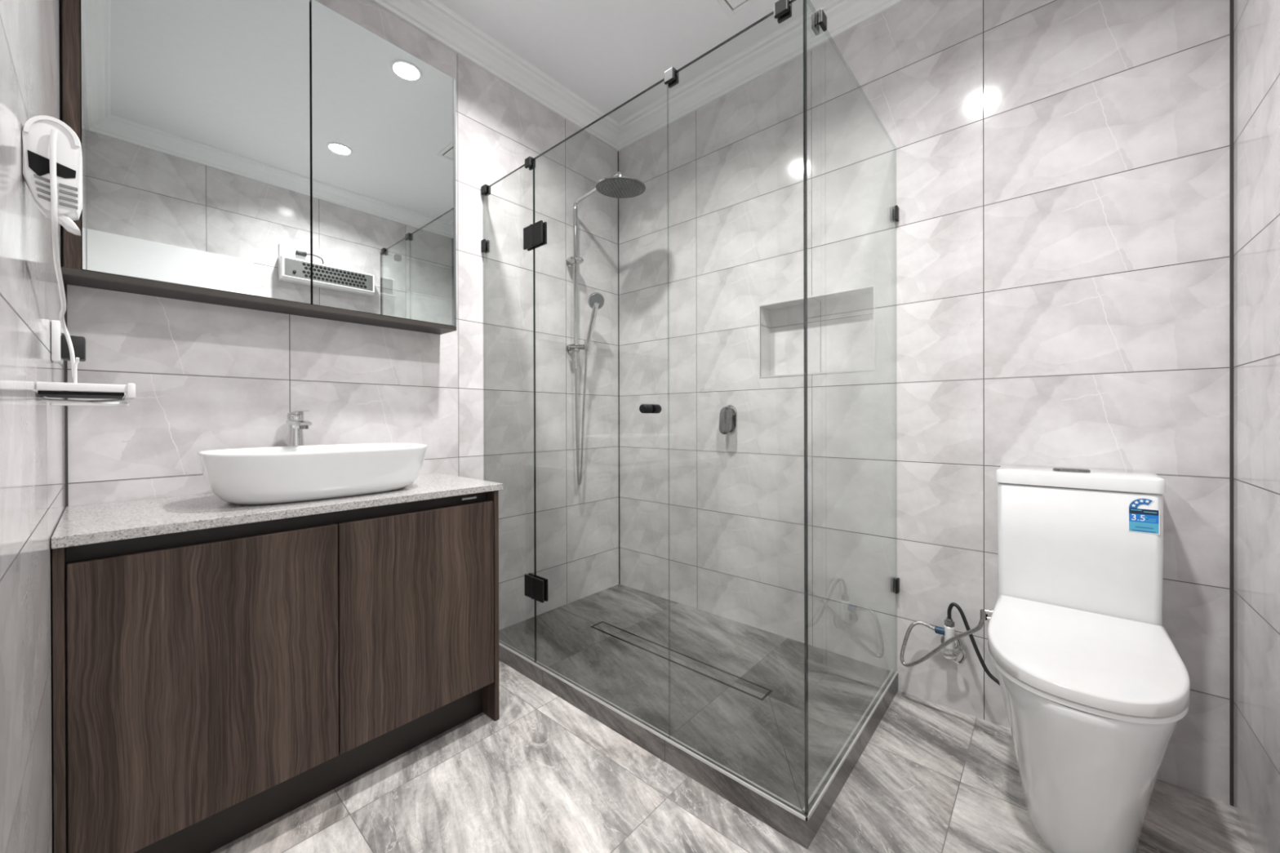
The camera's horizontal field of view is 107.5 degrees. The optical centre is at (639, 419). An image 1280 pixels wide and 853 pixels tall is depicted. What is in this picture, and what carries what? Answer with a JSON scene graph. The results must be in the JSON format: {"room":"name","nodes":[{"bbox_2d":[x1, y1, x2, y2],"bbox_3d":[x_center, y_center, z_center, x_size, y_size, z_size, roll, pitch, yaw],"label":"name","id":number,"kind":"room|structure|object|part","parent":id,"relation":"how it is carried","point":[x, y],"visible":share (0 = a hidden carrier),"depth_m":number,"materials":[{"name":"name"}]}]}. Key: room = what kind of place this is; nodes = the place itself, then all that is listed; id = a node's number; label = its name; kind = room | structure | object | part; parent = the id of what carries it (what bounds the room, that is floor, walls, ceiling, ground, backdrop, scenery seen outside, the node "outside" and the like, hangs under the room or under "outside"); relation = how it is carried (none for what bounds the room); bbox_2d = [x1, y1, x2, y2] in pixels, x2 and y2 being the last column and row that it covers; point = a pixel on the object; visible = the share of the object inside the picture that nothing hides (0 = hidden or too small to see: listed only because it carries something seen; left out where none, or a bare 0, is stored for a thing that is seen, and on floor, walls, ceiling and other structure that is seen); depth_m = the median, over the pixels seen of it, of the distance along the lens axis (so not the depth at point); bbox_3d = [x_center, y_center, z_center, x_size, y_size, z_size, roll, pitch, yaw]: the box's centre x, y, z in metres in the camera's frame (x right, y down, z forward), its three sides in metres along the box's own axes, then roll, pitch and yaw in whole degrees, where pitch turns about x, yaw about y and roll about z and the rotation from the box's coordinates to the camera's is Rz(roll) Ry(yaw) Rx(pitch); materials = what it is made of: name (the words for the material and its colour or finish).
{"room":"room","nodes":[
{"label":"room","id":0,"kind":"room"},
{"bbox_2d":[0,0,65,852],"bbox_3d":[-0.682,-0.306,0.420,2.542,2.940,0.120,0,0,41],"label":"wall","id":1,"kind":"structure","parent":0,"point":[33,450],"depth_m":0.64,"materials":[{"name":"tile"}]},
{"bbox_2d":[22,115,82,378],"bbox_3d":[-0.953,-0.247,0.775,0.419,0.336,0.051,0,0,41],"label":"hair dryer","id":2,"kind":"object","parent":1,"relation":"attached to","point":[51,150],"visible":0.95,"depth_m":0.65,"materials":[{"name":"white plastic"}]},
{"bbox_3d":[-0.954,-0.237,0.774,0.419,0.315,0.020,0,0,41],"label":"cord","id":3,"kind":"part","parent":2,"relation":"part of","materials":[{"name":"white plastic"}]},
{"bbox_2d":[50,320,64,364],"bbox_3d":[-1.190,-0.157,0.961,0.080,0.081,0.016,0,0,41],"label":"power outlet","id":4,"kind":"object","parent":1,"relation":"attached to","point":[56,331],"visible":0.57,"depth_m":0.93,"materials":[{"name":"white plastic"}]},
{"bbox_2d":[61,334,85,361],"bbox_3d":[-1.171,-0.147,0.971,0.055,0.048,0.031,0,0,41],"label":"plug adapter","id":5,"kind":"object","parent":4,"relation":"attached to","point":[78,343],"visible":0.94,"depth_m":0.96,"materials":[{"name":"black plastic"}]},
{"bbox_2d":[35,357,135,406],"bbox_3d":[-1.020,-0.065,0.870,0.314,0.073,0.108,0,0,41],"label":"wall shelf","id":6,"kind":"object","parent":1,"relation":"attached to","point":[64,390],"visible":1,"depth_m":0.79,"materials":[{"name":"white plastic"}]},
{"bbox_2d":[37,390,124,399],"bbox_3d":[-0.983,-0.043,0.831,0.188,0.005,0.091,0,0,41],"label":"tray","id":7,"kind":"object","parent":6,"relation":"on","point":[117,394],"depth_m":0.78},
{"bbox_3d":[-0.910,-0.053,0.772,0.010,0.013,0.102,0,0,41],"label":"rail","id":8,"kind":"part","parent":6,"relation":"part of","materials":[{"name":"white plastic"}]},
{"bbox_3d":[-1.134,-0.032,0.971,0.009,0.009,0.104,0,0,41],"label":"rail","id":9,"kind":"part","parent":6,"relation":"part of","materials":[{"name":"white plastic"}]},
{"bbox_2d":[66,0,618,630],"bbox_3d":[-0.841,-0.309,2.071,0.120,2.940,2.384,0,0,41],"label":"wall","id":10,"kind":"structure","parent":0,"point":[206,376],"depth_m":2.06,"materials":[{"name":"tile"}]},
{"bbox_2d":[63,282,68,507],"bbox_3d":[-1.502,-0.265,1.227,0.005,2.636,0.005,0,0,41],"label":"trim","id":11,"kind":"structure","parent":10,"relation":"attached to","point":[64,285],"depth_m":1.23,"materials":[{"name":"plastic"}]},
{"bbox_2d":[60,0,456,334],"bbox_3d":[-1.121,-0.859,1.555,0.138,1.007,1.001,0,0,41],"label":"upper cabinet","id":12,"kind":"object","parent":10,"relation":"attached to","point":[287,157],"visible":0.97,"depth_m":1.42,"materials":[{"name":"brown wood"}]},
{"bbox_2d":[80,0,311,303],"bbox_3d":[-1.224,-0.867,1.339,0.005,0.989,0.475,0,0,41],"label":"mirror","id":13,"kind":"object","parent":12,"relation":"on","point":[196,114],"depth_m":1.32,"materials":[{"name":"silver metal"}]},
{"bbox_3d":[-1.232,-0.867,1.346,0.015,0.989,0.475,0,0,41],"label":"door","id":14,"kind":"part","parent":12,"relation":"part of","materials":[{"name":"silver metal"}]},
{"bbox_3d":[-1.076,-0.363,1.517,0.022,0.016,1.001,0,0,41],"label":"rail","id":15,"kind":"part","parent":12,"relation":"part of","materials":[{"name":"brown wood"}]},
{"bbox_3d":[-0.913,-0.869,1.707,0.015,0.989,0.477,0,0,41],"label":"door","id":16,"kind":"part","parent":12,"relation":"part of","materials":[{"name":"silver metal"}]},
{"bbox_2d":[311,0,453,325],"bbox_3d":[-0.905,-0.869,1.700,0.005,0.989,0.477,0,0,41],"label":"mirror","id":17,"kind":"object","parent":12,"relation":"on","point":[382,116],"depth_m":1.67,"materials":[{"name":"silver metal"}]},
{"bbox_2d":[565,171,645,484],"bbox_3d":[-0.184,-0.421,2.343,0.503,1.538,0.254,0,0,41],"label":"shower column","id":18,"kind":"structure","parent":10,"relation":"attached to","point":[617,185],"depth_m":2.46,"materials":[{"name":"silver metal"}]},
{"bbox_3d":[-0.340,-0.687,2.470,0.023,0.840,0.023,0,0,41],"label":"rail","id":19,"kind":"part","parent":18,"relation":"part of","materials":[{"name":"silver metal"}]},
{"bbox_3d":[-0.217,-1.146,2.359,0.354,0.089,0.020,0,0,41],"label":"arm","id":20,"kind":"part","parent":18,"relation":"part of","materials":[{"name":"silver metal"}]},
{"bbox_3d":[-0.092,-1.107,2.249,0.239,0.020,0.239,0,0,41],"label":"spray plate","id":21,"kind":"part","parent":18,"relation":"part of","materials":[{"name":"silver metal"}]},
{"bbox_2d":[617,151,620,584],"bbox_3d":[-0.126,-0.273,2.786,0.005,2.636,0.005,0,0,41],"label":"trim","id":22,"kind":"structure","parent":10,"relation":"attached to","point":[618,151],"depth_m":2.79,"materials":[{"name":"plastic"}]},
{"bbox_2d":[437,0,828,122],"bbox_3d":[0.043,-1.730,1.244,2.542,0.100,2.324,0,0,41],"label":"ceiling","id":23,"kind":"structure","parent":0,"point":[606,53],"depth_m":2.06,"materials":[{"name":"paint"}]},
{"bbox_2d":[717,0,756,17],"bbox_3d":[0.392,-1.677,1.717,0.338,0.010,0.340,0,0,41],"label":"ceiling vent","id":24,"kind":"object","parent":23,"relation":"in","point":[731,7],"visible":1,"depth_m":1.90,"materials":[{"name":"white plastic"}]},
{"bbox_3d":[0.392,-1.676,1.717,0.278,0.008,0.280,0,0,41],"label":"panel","id":25,"kind":"part","parent":24,"relation":"part of","materials":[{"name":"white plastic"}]},
{"bbox_2d":[498,584,897,849],"bbox_3d":[0.142,1.013,1.968,1.489,0.066,0.887,0,0,41],"label":"floor","id":26,"kind":"structure","parent":0,"point":[762,742],"depth_m":1.70,"materials":[{"name":"tile"}]},
{"bbox_2d":[591,621,772,700],"bbox_3d":[0.122,0.980,1.956,0.881,0.001,0.078,0,0,41],"label":"floor drain","id":27,"kind":"object","parent":26,"relation":"on","point":[748,687],"visible":1,"depth_m":1.89,"materials":[{"name":"stone"}]},
{"bbox_2d":[480,0,899,817],"bbox_3d":[0.131,-0.040,1.949,1.496,2.028,0.920,0,0,41],"label":"screen","id":28,"kind":"object","parent":26,"relation":"on","point":[535,235],"visible":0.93,"depth_m":1.23,"materials":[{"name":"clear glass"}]},
{"bbox_3d":[-0.564,-0.032,2.004,0.376,2.016,0.009,0,0,41],"label":"glass panel","id":29,"kind":"part","parent":28,"relation":"part of","materials":[{"name":"clear glass"}]},
{"bbox_3d":[-0.167,-0.034,1.654,0.677,2.012,0.009,0,0,41],"label":"glass door","id":30,"kind":"part","parent":28,"relation":"part of","materials":[{"name":"clear glass"}]},
{"bbox_3d":[0.018,-0.033,1.460,0.029,0.029,0.036,0,0,41],"label":"knob","id":31,"kind":"part","parent":28,"relation":"part of","materials":[{"name":"black metal"}]},
{"bbox_3d":[0.049,-0.034,1.494,0.029,0.029,0.036,0,0,41],"label":"knob","id":32,"kind":"part","parent":28,"relation":"part of","materials":[{"name":"black metal"}]},
{"bbox_3d":[0.248,-0.033,1.288,0.426,2.016,0.009,0,0,41],"label":"glass panel","id":33,"kind":"part","parent":28,"relation":"part of","materials":[{"name":"clear glass"}]},
{"bbox_3d":[0.696,-0.034,1.481,0.009,2.016,0.870,0,0,41],"label":"glass panel","id":34,"kind":"part","parent":28,"relation":"part of","materials":[{"name":"clear glass"}]},
{"bbox_2d":[498,640,897,822],"bbox_3d":[0.142,0.976,1.968,1.487,0.008,0.885,0,0,41],"label":"trim","id":35,"kind":"structure","parent":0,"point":[570,682],"depth_m":1.41,"materials":[{"name":"metal"}]},
{"bbox_2d":[211,660,1254,852],"bbox_3d":[0.052,1.104,1.250,2.542,0.112,2.324,0,0,41],"label":"floor","id":36,"kind":"structure","parent":0,"point":[546,775],"depth_m":1.28,"materials":[{"name":"tile"}]},
{"bbox_2d":[52,490,499,852],"bbox_3d":[-0.996,0.649,1.435,0.483,0.802,0.974,0,0,41],"label":"vanity cabinet","id":37,"kind":"object","parent":36,"relation":"on","point":[211,686],"visible":0.87,"depth_m":1.15,"materials":[{"name":"brown wood"}]},
{"bbox_3d":[-1.313,0.651,1.075,0.483,0.802,0.015,0,0,41],"label":"panel","id":38,"kind":"part","parent":37,"relation":"part of","materials":[{"name":"brown wood"}]},
{"bbox_3d":[-0.978,0.599,1.104,0.018,0.628,0.466,0,0,41],"label":"door","id":39,"kind":"part","parent":37,"relation":"part of","materials":[{"name":"brown wood"}]},
{"bbox_2d":[51,472,502,549],"bbox_3d":[-0.990,0.237,1.434,0.496,0.022,0.985,0,0,41],"label":"countertop","id":40,"kind":"structure","parent":37,"relation":"on","point":[86,524],"depth_m":1.18,"materials":[{"name":"grey stone"}]},
{"bbox_2d":[285,409,311,446],"bbox_3d":[-1.105,0.098,1.524,0.151,0.255,0.054,0,0,41],"label":"mixer","id":41,"kind":"object","parent":40,"relation":"on","point":[295,421],"visible":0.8,"depth_m":1.54,"materials":[{"name":"silver metal"}]},
{"bbox_3d":[-1.110,-0.015,1.529,0.128,0.029,0.045,0,0,41],"label":"lever","id":42,"kind":"part","parent":41,"relation":"part of","materials":[{"name":"silver metal"}]},
{"bbox_3d":[-1.104,0.010,1.523,0.148,0.019,0.049,0,0,41],"label":"spout","id":43,"kind":"part","parent":41,"relation":"part of","materials":[{"name":"silver metal"}]},
{"bbox_2d":[196,443,426,504],"bbox_3d":[-0.959,0.155,1.430,0.361,0.140,0.567,0,0,41],"label":"vessel basin","id":44,"kind":"object","parent":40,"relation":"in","point":[292,473],"visible":1,"depth_m":1.28,"materials":[{"name":"white ceramic"}]},
{"bbox_3d":[-0.667,0.598,1.456,0.018,0.628,0.468,0,0,41],"label":"door","id":45,"kind":"part","parent":37,"relation":"part of","materials":[{"name":"brown wood"}]},
{"bbox_3d":[-0.679,0.648,1.794,0.483,0.802,0.017,0,0,41],"label":"panel","id":46,"kind":"part","parent":37,"relation":"part of","materials":[{"name":"brown wood"}]},
{"bbox_2d":[984,464,1190,852],"bbox_3d":[1.144,0.595,1.246,0.380,0.899,0.635,0,0,41],"label":"toilet","id":47,"kind":"object","parent":36,"relation":"on","point":[1095,691],"visible":1,"depth_m":1.17,"materials":[{"name":"white ceramic"}]},
{"bbox_2d":[899,608,987,666],"bbox_3d":[1.039,0.738,1.580,0.094,0.324,0.334,0,0,-13],"label":"hose","id":48,"kind":"object","parent":47,"relation":"attached to","point":[983,614],"visible":1,"depth_m":1.62,"materials":[{"name":"metal"}]},
{"bbox_3d":[1.297,0.411,1.407,0.347,0.426,0.190,0,0,41],"label":"tank","id":49,"kind":"part","parent":47,"relation":"part of","materials":[{"name":"white ceramic"}]},
{"bbox_3d":[1.295,0.174,1.405,0.355,0.042,0.194,0,0,41],"label":"tank lid","id":50,"kind":"part","parent":47,"relation":"part of","materials":[{"name":"white ceramic"}]},
{"bbox_3d":[1.153,0.835,1.240,0.360,0.420,0.633,0,0,41],"label":"bowl","id":51,"kind":"part","parent":47,"relation":"part of","materials":[{"name":"white ceramic"}]},
{"bbox_3d":[1.088,0.616,1.166,0.356,0.015,0.437,0,0,41],"label":"seat","id":52,"kind":"part","parent":47,"relation":"part of","materials":[{"name":"white plastic"}]},
{"bbox_3d":[1.088,0.572,1.166,0.360,0.072,0.441,0,0,41],"label":"lid","id":53,"kind":"part","parent":47,"relation":"part of","materials":[{"name":"white plastic"}]},
{"bbox_2d":[1130,509,1156,522],"bbox_3d":[1.335,0.255,1.244,0.048,0.028,0.001,0,0,41],"label":"print","id":54,"kind":"object","parent":47,"relation":"on","point":[1136,515],"depth_m":1.24},
{"bbox_2d":[1132,526,1155,533],"bbox_3d":[1.336,0.292,1.245,0.043,0.011,0.001,0,0,41],"label":"print","id":55,"kind":"object","parent":47,"relation":"on","point":[1135,529],"depth_m":1.24},
{"bbox_2d":[618,0,1229,804],"bbox_3d":[0.789,-0.314,2.087,2.542,2.940,0.162,0,0,41],"label":"wall","id":56,"kind":"structure","parent":0,"point":[1049,286],"depth_m":1.73,"materials":[{"name":"tile"}]},
{"bbox_2d":[369,0,905,151],"bbox_3d":[0.044,-1.634,1.244,2.302,0.092,2.084,0,0,41],"label":"trim","id":57,"kind":"structure","parent":56,"relation":"attached to","point":[433,18],"depth_m":2.15,"materials":[{"name":"paint"}]},
{"bbox_2d":[719,404,737,434],"bbox_3d":[0.421,0.000,2.266,0.072,0.143,0.062,0,0,41],"label":"shower mixer","id":58,"kind":"object","parent":56,"relation":"attached to","point":[728,414],"visible":1,"depth_m":2.25,"materials":[{"name":"silver metal"}]},
{"bbox_3d":[0.410,0.005,2.253,0.060,0.133,0.029,0,0,41],"label":"lever","id":59,"kind":"part","parent":58,"relation":"part of","materials":[{"name":"silver metal"}]},
{"bbox_3d":[0.439,-0.004,2.285,0.072,0.134,0.010,0,0,41],"label":"plate","id":60,"kind":"part","parent":58,"relation":"part of","materials":[{"name":"silver metal"}]},
{"bbox_3d":[0.744,-0.363,2.024,0.502,0.339,0.006,0,0,41],"label":"niche trim","id":61,"kind":"part","parent":56,"relation":"part of","materials":[{"name":"tile"}]},
{"bbox_2d":[934,617,966,664],"bbox_3d":[1.100,0.776,1.660,0.092,0.152,0.079,0,0,41],"label":"valve","id":62,"kind":"object","parent":56,"relation":"attached to","point":[947,633],"visible":0.91,"depth_m":1.64,"materials":[{"name":"silver metal"}]},
{"bbox_3d":[1.107,0.804,1.674,0.066,0.066,0.049,0,0,41],"label":"plate","id":63,"kind":"part","parent":62,"relation":"part of","materials":[{"name":"silver metal"}]},
{"bbox_3d":[1.095,0.822,1.635,0.066,0.059,0.035,0,0,41],"label":"tap handle","id":64,"kind":"part","parent":62,"relation":"part of","materials":[{"name":"silver metal"}]},
{"bbox_2d":[946,602,999,685],"bbox_3d":[1.133,0.756,1.592,0.013,0.231,0.162,0,0,-36],"label":"supply hose","id":65,"kind":"object","parent":62,"relation":"attached to","point":[952,605],"visible":0.97,"depth_m":1.59,"materials":[{"name":"black rubber"}]},
{"bbox_2d":[1229,0,1233,806],"bbox_3d":[1.596,-0.274,1.266,0.006,2.636,0.006,0,0,41],"label":"trim","id":66,"kind":"structure","parent":56,"relation":"attached to","point":[1231,2],"depth_m":1.27,"materials":[{"name":"plastic"}]},
{"bbox_2d":[1233,0,1279,852],"bbox_3d":[0.976,-0.311,0.468,0.120,2.940,2.384,0,0,41],"label":"wall","id":67,"kind":"structure","parent":0,"point":[1256,23],"depth_m":1.12,"materials":[{"name":"tile"}]}
]}

